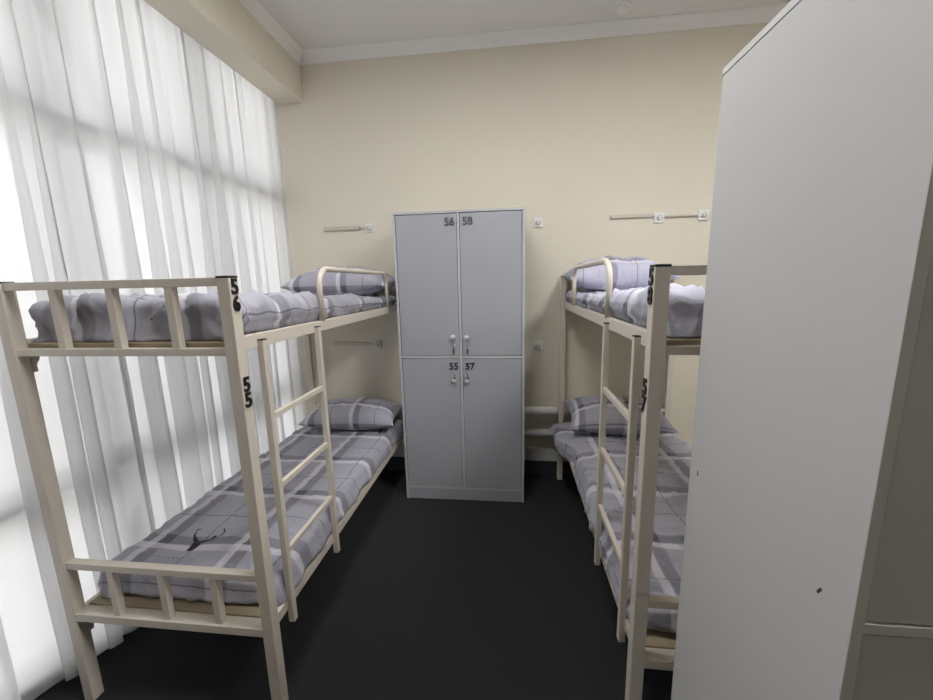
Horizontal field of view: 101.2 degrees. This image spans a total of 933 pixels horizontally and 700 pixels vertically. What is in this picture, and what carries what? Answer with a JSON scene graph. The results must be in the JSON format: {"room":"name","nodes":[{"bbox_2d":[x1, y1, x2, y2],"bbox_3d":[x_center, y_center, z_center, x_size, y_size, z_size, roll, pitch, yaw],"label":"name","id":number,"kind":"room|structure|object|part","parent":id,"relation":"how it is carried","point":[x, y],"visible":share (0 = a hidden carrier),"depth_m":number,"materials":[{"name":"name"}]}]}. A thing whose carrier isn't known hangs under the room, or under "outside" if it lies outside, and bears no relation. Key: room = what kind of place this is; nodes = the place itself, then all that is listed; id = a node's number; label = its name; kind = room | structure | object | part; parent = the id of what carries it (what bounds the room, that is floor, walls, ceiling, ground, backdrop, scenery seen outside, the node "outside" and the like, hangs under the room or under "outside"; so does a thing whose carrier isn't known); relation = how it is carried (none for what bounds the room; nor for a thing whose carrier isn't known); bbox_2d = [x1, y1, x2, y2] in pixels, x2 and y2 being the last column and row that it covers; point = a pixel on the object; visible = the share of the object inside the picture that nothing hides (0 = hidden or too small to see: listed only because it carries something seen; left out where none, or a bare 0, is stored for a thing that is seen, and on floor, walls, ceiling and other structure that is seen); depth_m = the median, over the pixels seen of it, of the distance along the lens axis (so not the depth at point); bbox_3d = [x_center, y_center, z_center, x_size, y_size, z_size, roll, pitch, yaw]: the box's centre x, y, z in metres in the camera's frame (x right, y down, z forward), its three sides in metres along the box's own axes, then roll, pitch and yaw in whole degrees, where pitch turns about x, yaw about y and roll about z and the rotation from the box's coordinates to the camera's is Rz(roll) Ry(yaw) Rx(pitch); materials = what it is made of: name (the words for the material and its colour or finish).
{"room":"dormitory","nodes":[
{"label":"dormitory","id":0,"kind":"room"},
{"bbox_2d":[35,470,672,699],"bbox_3d":[0.473,1.537,0.876,4.860,0.100,5.100,0,10,6],"label":"floor","id":1,"kind":"structure","parent":0,"point":[420,598],"depth_m":1.86,"materials":[{"name":"grey carpet"}]},
{"bbox_2d":[0,266,403,699],"bbox_3d":[-1.025,0.398,2.309,0.860,1.720,1.958,0,10,6],"label":"bunk bed","id":2,"kind":"object","parent":1,"relation":"on","point":[22,355],"visible":0.78,"depth_m":1.39,"materials":[{"name":"beige paint"}]},
{"bbox_3d":[-1.430,-0.176,2.249,0.024,0.048,1.872,0,10,6],"label":"rail","id":3,"kind":"part","parent":2,"relation":"part of","materials":[{"name":"beige paint"}]},
{"bbox_3d":[-1.536,0.595,1.423,0.042,1.658,0.042,0,10,6],"label":"post","id":4,"kind":"part","parent":2,"relation":"part of","materials":[{"name":"beige metal"}]},
{"bbox_3d":[-1.407,0.866,2.430,0.024,0.042,1.872,0,10,6],"label":"rail","id":5,"kind":"part","parent":2,"relation":"part of","materials":[{"name":"beige paint"}]},
{"bbox_3d":[-1.149,-0.212,1.237,0.780,0.027,0.030,0,10,6],"label":"rail","id":6,"kind":"part","parent":2,"relation":"part of","materials":[{"name":"beige metal"}]},
{"bbox_3d":[-1.144,0.006,1.275,0.780,0.025,0.030,0,10,6],"label":"rail","id":7,"kind":"part","parent":2,"relation":"part of","materials":[{"name":"beige metal"}]},
{"bbox_3d":[-1.126,0.811,1.415,0.780,0.027,0.030,0,10,6],"label":"rail","id":8,"kind":"part","parent":2,"relation":"part of","materials":[{"name":"beige metal"}]},
{"bbox_3d":[-1.121,1.027,1.458,0.780,0.033,0.048,0,10,6],"label":"rail","id":9,"kind":"part","parent":2,"relation":"part of","materials":[{"name":"beige metal"}]},
{"bbox_3d":[-0.727,0.592,1.332,0.042,1.658,0.042,0,10,6],"label":"post","id":10,"kind":"part","parent":2,"relation":"part of","materials":[{"name":"beige metal"}]},
{"bbox_3d":[-1.328,0.265,3.290,0.042,1.658,0.042,0,10,6],"label":"post","id":11,"kind":"part","parent":2,"relation":"part of","materials":[{"name":"beige metal"}]},
{"bbox_2d":[244,305,391,334],"bbox_3d":[-1.041,-0.226,2.206,0.755,0.072,1.790,0,10,6],"label":"mattress","id":12,"kind":"object","parent":2,"relation":"on","point":[291,320],"visible":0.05,"depth_m":1.63,"materials":[{"name":"grey fabric"}]},
{"bbox_2d":[28,289,396,342],"bbox_3d":[-1.043,-0.267,2.186,0.796,0.172,1.846,0,10,6],"label":"duvet","id":13,"kind":"object","parent":12,"relation":"on","point":[145,316],"visible":0.81,"depth_m":1.32,"materials":[{"name":"grey fabric"}]},
{"bbox_2d":[281,266,395,295],"bbox_3d":[-0.924,-0.516,2.881,0.770,0.224,0.419,0,10,6],"label":"pillow","id":14,"kind":"object","parent":13,"relation":"on","point":[333,283],"visible":0.68,"depth_m":2.72,"materials":[{"name":"grey fabric"}]},
{"bbox_3d":[-0.651,-0.178,2.162,0.024,0.048,1.872,0,10,6],"label":"rail","id":15,"kind":"part","parent":2,"relation":"part of","materials":[{"name":"beige metal"}]},
{"bbox_3d":[-0.628,0.864,2.343,0.024,0.042,1.872,0,10,6],"label":"rail","id":16,"kind":"part","parent":2,"relation":"part of","materials":[{"name":"beige metal"}]},
{"bbox_3d":[-0.632,-0.350,2.282,0.027,0.256,1.022,0,10,6],"label":"guard rail","id":17,"kind":"part","parent":2,"relation":"part of","materials":[{"name":"beige metal"}]},
{"bbox_3d":[-1.017,0.788,2.391,0.756,0.100,1.775,0,10,6],"label":"mattress","id":18,"kind":"object","parent":2,"relation":"on","visible":0},
{"bbox_2d":[97,419,402,606],"bbox_3d":[-1.018,0.795,2.384,0.836,0.169,1.831,0,10,6],"label":"duvet","id":19,"kind":"object","parent":18,"relation":"on","point":[214,531],"visible":0.75,"depth_m":1.84,"materials":[{"name":"grey fabric"}]},
{"bbox_2d":[187,528,224,550],"bbox_3d":[-1.185,0.846,1.717,0.146,0.016,0.149,0,10,6],"label":"print","id":20,"kind":"object","parent":19,"relation":"on","point":[201,539],"depth_m":1.73,"materials":[{"name":"black fabric"}]},
{"bbox_2d":[298,397,401,430],"bbox_3d":[-0.891,0.498,3.056,0.752,0.213,0.442,0,10,6],"label":"pillow","id":21,"kind":"object","parent":19,"relation":"on","point":[359,413],"visible":0.91,"depth_m":2.90,"materials":[{"name":"grey fabric"}]},
{"bbox_2d":[392,207,524,502],"bbox_3d":[-0.024,0.081,2.869,0.898,2.108,0.362,0,10,6],"label":"locker","id":22,"kind":"object","parent":1,"relation":"on","point":[460,274],"visible":1,"depth_m":2.72,"materials":[{"name":"grey metal"}]},
{"bbox_3d":[-0.267,-0.438,2.676,0.418,0.969,0.016,0,10,6],"label":"door","id":23,"kind":"part","parent":22,"relation":"part of","materials":[{"name":"grey metal"}]},
{"bbox_3d":[-0.245,0.548,2.848,0.418,0.989,0.016,0,10,6],"label":"door","id":24,"kind":"part","parent":22,"relation":"part of","materials":[{"name":"grey metal"}]},
{"bbox_3d":[-0.045,-0.954,2.711,0.898,0.015,0.319,0,10,6],"label":"panel","id":25,"kind":"part","parent":22,"relation":"part of","materials":[{"name":"grey metal"}]},
{"bbox_3d":[-0.005,0.014,3.037,0.863,2.002,0.005,0,10,6],"label":"panel","id":26,"kind":"part","parent":22,"relation":"part of","materials":[{"name":"grey metal"}]},
{"bbox_2d":[402,355,521,357],"bbox_3d":[-0.023,0.024,2.879,0.863,0.016,0.310,0,10,6],"label":"shelf","id":27,"kind":"object","parent":22,"relation":"attached to","point":[403,356],"depth_m":2.73,"materials":[{"name":"grey metal"}]},
{"bbox_2d":[408,485,521,491],"bbox_3d":[-0.001,1.021,3.052,0.863,0.016,0.310,0,10,6],"label":"shelf","id":28,"kind":"object","parent":22,"relation":"attached to","point":[451,488],"depth_m":2.90,"materials":[{"name":"grey metal"}]},
{"bbox_3d":[0.170,-0.440,2.627,0.414,0.969,0.016,0,10,6],"label":"door","id":29,"kind":"part","parent":22,"relation":"part of","materials":[{"name":"grey metal"}]},
{"bbox_3d":[0.192,0.547,2.799,0.414,0.989,0.016,0,10,6],"label":"door","id":30,"kind":"part","parent":22,"relation":"part of","materials":[{"name":"grey metal"}]},
{"bbox_2d":[557,258,706,699],"bbox_3d":[1.058,0.390,2.082,0.860,1.720,1.958,0,10,6],"label":"bunk bed","id":31,"kind":"object","parent":1,"relation":"on","point":[647,648],"visible":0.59,"depth_m":1.25,"materials":[{"name":"beige paint"}]},
{"bbox_3d":[0.759,0.258,3.063,0.042,1.658,0.042,0,10,6],"label":"post","id":32,"kind":"part","parent":31,"relation":"part of","materials":[{"name":"beige metal"}]},
{"bbox_3d":[0.655,-0.342,2.069,0.027,0.256,0.922,0,10,6],"label":"guard rail","id":33,"kind":"part","parent":31,"relation":"part of","materials":[{"name":"beige metal"}]},
{"bbox_3d":[0.680,0.859,2.203,0.024,0.042,1.872,0,10,6],"label":"rail","id":34,"kind":"part","parent":31,"relation":"part of","materials":[{"name":"beige metal"}]},
{"bbox_3d":[0.657,-0.183,2.022,0.024,0.048,1.872,0,10,6],"label":"rail","id":35,"kind":"part","parent":31,"relation":"part of","materials":[{"name":"beige metal"}]},
{"bbox_3d":[1.169,0.475,3.055,0.780,0.027,0.030,0,10,6],"label":"rail","id":36,"kind":"part","parent":31,"relation":"part of","materials":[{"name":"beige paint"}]},
{"bbox_3d":[0.551,0.588,1.195,0.042,1.658,0.042,0,10,6],"label":"post","id":37,"kind":"part","parent":31,"relation":"part of","materials":[{"name":"beige metal"}]},
{"bbox_3d":[0.966,1.020,1.230,0.780,0.033,0.048,0,10,6],"label":"rail","id":38,"kind":"part","parent":31,"relation":"part of","materials":[{"name":"beige metal"}]},
{"bbox_3d":[0.961,0.804,1.188,0.780,0.027,0.030,0,10,6],"label":"rail","id":39,"kind":"part","parent":31,"relation":"part of","materials":[{"name":"beige metal"}]},
{"bbox_3d":[1.568,0.256,2.972,0.042,1.658,0.042,0,10,6],"label":"post","id":40,"kind":"part","parent":31,"relation":"part of","materials":[{"name":"beige metal"}]},
{"bbox_3d":[0.943,-0.001,1.048,0.780,0.025,0.030,0,10,6],"label":"rail","id":41,"kind":"part","parent":31,"relation":"part of","materials":[{"name":"beige metal"}]},
{"bbox_3d":[0.938,-0.219,1.010,0.780,0.027,0.030,0,10,6],"label":"rail","id":42,"kind":"part","parent":31,"relation":"part of","materials":[{"name":"beige metal"}]},
{"bbox_3d":[1.046,-0.233,1.979,0.755,0.072,1.791,0,10,6],"label":"mattress","id":43,"kind":"object","parent":31,"relation":"on","visible":0},
{"bbox_2d":[566,283,704,337],"bbox_3d":[1.044,-0.269,1.957,0.796,0.161,1.845,0,10,6],"label":"duvet","id":44,"kind":"object","parent":43,"relation":"on","point":[686,304],"visible":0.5,"depth_m":1.19,"materials":[{"name":"grey fabric"}]},
{"bbox_2d":[562,256,679,290],"bbox_3d":[1.033,-0.531,2.655,0.680,0.243,0.439,0,10,6],"label":"pillow","id":45,"kind":"object","parent":44,"relation":"on","point":[630,272],"visible":0.55,"depth_m":2.49,"materials":[{"name":"grey fabric"}]},
{"bbox_3d":[1.070,0.781,2.164,0.756,0.100,1.775,0,10,6],"label":"mattress","id":46,"kind":"object","parent":31,"relation":"on","visible":0},
{"bbox_2d":[551,422,691,632],"bbox_3d":[1.046,0.789,2.158,0.966,0.200,1.862,0,10,6],"label":"duvet","id":47,"kind":"object","parent":46,"relation":"on","point":[674,456],"visible":0.39,"depth_m":1.95,"materials":[{"name":"grey fabric"}]},
{"bbox_2d":[564,395,678,434],"bbox_3d":[1.101,0.471,2.824,0.733,0.242,0.456,0,10,6],"label":"pillow","id":48,"kind":"object","parent":47,"relation":"on","point":[584,411],"visible":0.62,"depth_m":2.68,"materials":[{"name":"grey fabric"}]},
{"bbox_2d":[671,0,932,699],"bbox_3d":[1.044,0.420,0.779,0.898,2.108,0.516,0,10,6],"label":"wardrobe","id":49,"kind":"object","parent":1,"relation":"on","point":[807,573],"visible":1,"depth_m":0.63,"materials":[{"name":"white"}]},
{"bbox_3d":[1.020,-0.610,0.600,0.898,0.015,0.516,0,10,6],"label":"panel","id":50,"kind":"part","parent":49,"relation":"part of","materials":[{"name":"white"}]},
{"bbox_3d":[0.809,0.909,0.640,0.418,0.989,0.016,0,10,6],"label":"door","id":51,"kind":"part","parent":49,"relation":"part of","materials":[{"name":"grey metal"}]},
{"bbox_2d":[863,621,932,638],"bbox_3d":[1.042,0.368,0.767,0.863,0.016,0.507,0,10,6],"label":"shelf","id":52,"kind":"object","parent":49,"relation":"attached to","point":[871,629],"depth_m":0.56,"materials":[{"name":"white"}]},
{"bbox_3d":[0.787,-0.078,0.468,0.418,0.969,0.016,0,10,6],"label":"door","id":53,"kind":"part","parent":49,"relation":"part of","materials":[{"name":"grey metal"}]},
{"bbox_2d":[277,23,767,447],"bbox_3d":[0.709,-0.599,3.037,4.860,3.357,0.120,0,10,6],"label":"wall","id":54,"kind":"structure","parent":0,"point":[575,134],"depth_m":2.89,"materials":[{"name":"beige paint"}]},
{"bbox_2d":[323,226,359,230],"bbox_3d":[-1.007,-0.980,3.089,0.300,0.032,0.020,0,10,6],"label":"cable trunking","id":55,"kind":"object","parent":54,"relation":"attached to","point":[336,228],"visible":1,"depth_m":3.08,"materials":[{"name":"beige plastic"}]},
{"bbox_2d":[334,342,366,345],"bbox_3d":[-0.983,-0.051,3.252,0.294,0.028,0.016,0,10,6],"label":"cable trunking","id":56,"kind":"object","parent":54,"relation":"attached to","point":[335,343],"visible":1,"depth_m":3.25,"materials":[{"name":"beige plastic"}]},
{"bbox_2d":[366,224,373,231],"bbox_3d":[-0.772,-0.975,3.059,0.066,0.066,0.028,0,10,6],"label":"wall socket","id":57,"kind":"object","parent":54,"relation":"attached to","point":[369,227],"visible":1,"depth_m":3.06,"materials":[{"name":"white plastic"}]},
{"bbox_2d":[373,341,380,348],"bbox_3d":[-0.754,-0.044,3.222,0.066,0.066,0.028,0,10,6],"label":"wall socket","id":58,"kind":"object","parent":54,"relation":"attached to","point":[376,344],"visible":1,"depth_m":3.22,"materials":[{"name":"white plastic"}]},
{"bbox_2d":[383,456,573,475],"bbox_3d":[0.846,1.002,3.235,4.440,0.130,0.014,0,10,6],"label":"baseboard","id":59,"kind":"structure","parent":54,"relation":"attached to","point":[531,467],"depth_m":3.26,"materials":[{"name":"grey"}]},
{"bbox_2d":[392,444,568,461],"bbox_3d":[0.148,0.883,3.294,2.960,0.115,0.010,0,10,6],"label":"trim","id":60,"kind":"structure","parent":54,"relation":"attached to","point":[535,454],"depth_m":3.24,"materials":[{"name":"grey"}]},
{"bbox_2d":[533,217,542,227],"bbox_3d":[0.545,-0.971,2.913,0.074,0.074,0.028,0,10,6],"label":"wall socket","id":61,"kind":"object","parent":54,"relation":"attached to","point":[537,221],"visible":1,"depth_m":2.91,"materials":[{"name":"white plastic"}]},
{"bbox_2d":[533,341,542,349],"bbox_3d":[0.573,-0.037,3.075,0.074,0.074,0.028,0,10,6],"label":"wall socket","id":62,"kind":"object","parent":54,"relation":"attached to","point":[537,345],"visible":1,"depth_m":3.07,"materials":[{"name":"white plastic"}]},
{"bbox_2d":[524,406,557,436],"bbox_3d":[0.198,0.582,3.187,1.084,0.253,0.106,0,10,6],"label":"pipe","id":63,"kind":"object","parent":54,"relation":"attached to","point":[550,410],"visible":0.32,"depth_m":3.10,"materials":[{"name":"white metal"}]},
{"bbox_2d":[300,3,787,64],"bbox_3d":[0.852,-2.203,2.644,4.279,0.068,0.064,0,10,6],"label":"trim","id":64,"kind":"structure","parent":54,"relation":"attached to","point":[766,13],"depth_m":2.68,"materials":[{"name":"white paint"}]},
{"bbox_2d":[610,213,654,218],"bbox_3d":[1.227,-0.992,2.839,0.315,0.026,0.018,0,10,6],"label":"cable trunking","id":65,"kind":"object","parent":54,"relation":"attached to","point":[649,214],"visible":1,"depth_m":2.83,"materials":[{"name":"beige plastic"}]},
{"bbox_2d":[653,212,664,222],"bbox_3d":[1.418,-0.973,2.816,0.074,0.074,0.028,0,10,6],"label":"wall socket","id":66,"kind":"object","parent":54,"relation":"attached to","point":[659,217],"visible":1,"depth_m":2.81,"materials":[{"name":"white plastic"}]},
{"bbox_2d":[665,214,698,217],"bbox_3d":[1.570,-0.982,2.803,0.235,0.016,0.018,0,10,6],"label":"cable trunking","id":67,"kind":"object","parent":54,"relation":"attached to","point":[681,215],"visible":1,"depth_m":2.80,"materials":[{"name":"beige plastic"}]},
{"bbox_2d":[697,209,708,219],"bbox_3d":[1.721,-0.982,2.781,0.074,0.074,0.028,0,10,6],"label":"wall socket","id":68,"kind":"object","parent":54,"relation":"attached to","point":[703,214],"visible":1,"depth_m":2.78,"materials":[{"name":"white plastic"}]},
{"bbox_2d":[259,0,790,48],"bbox_3d":[0.397,-1.868,0.284,4.860,0.100,5.100,0,10,6],"label":"ceiling","id":69,"kind":"structure","parent":0,"point":[311,24],"depth_m":2.51,"materials":[{"name":"white paint"}]},
{"bbox_2d":[143,0,302,103],"bbox_3d":[-1.638,-1.652,0.548,0.206,0.326,4.900,0,10,6],"label":"beam","id":70,"kind":"structure","parent":69,"relation":"attached to","point":[226,29],"depth_m":2.32,"materials":[{"name":"beige paint"}]},
{"bbox_2d":[0,0,295,293],"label":"sheer curtain","id":71,"kind":"object","parent":70,"relation":"hanging from","point":[140,139],"depth_m":1.83,"materials":[{"name":"white fabric"}]},
{"bbox_2d":[237,0,301,64],"bbox_3d":[-1.506,-1.779,0.511,0.064,0.068,4.900,0,10,6],"label":"trim","id":72,"kind":"structure","parent":70,"relation":"attached to","point":[255,8],"depth_m":2.53,"materials":[{"name":"white paint"}]},
{"bbox_2d":[615,1,630,14],"bbox_3d":[1.007,-2.192,2.467,0.094,0.037,0.094,0,10,6],"label":"smoke detector","id":73,"kind":"object","parent":69,"relation":"attached to","point":[622,8],"visible":1,"depth_m":2.44,"materials":[{"name":"white plastic"}]},
{"bbox_3d":[-1.770,-1.798,0.542,0.035,0.030,4.870,0,10,6],"label":"track","id":74,"kind":"object","parent":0,"visible":0},
{"bbox_2d":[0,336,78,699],"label":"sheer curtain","id":75,"kind":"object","parent":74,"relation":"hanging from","point":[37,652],"depth_m":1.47,"materials":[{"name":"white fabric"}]},
{"bbox_2d":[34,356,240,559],"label":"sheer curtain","id":76,"kind":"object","parent":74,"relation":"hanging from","point":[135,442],"depth_m":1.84,"materials":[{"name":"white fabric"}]}
]}

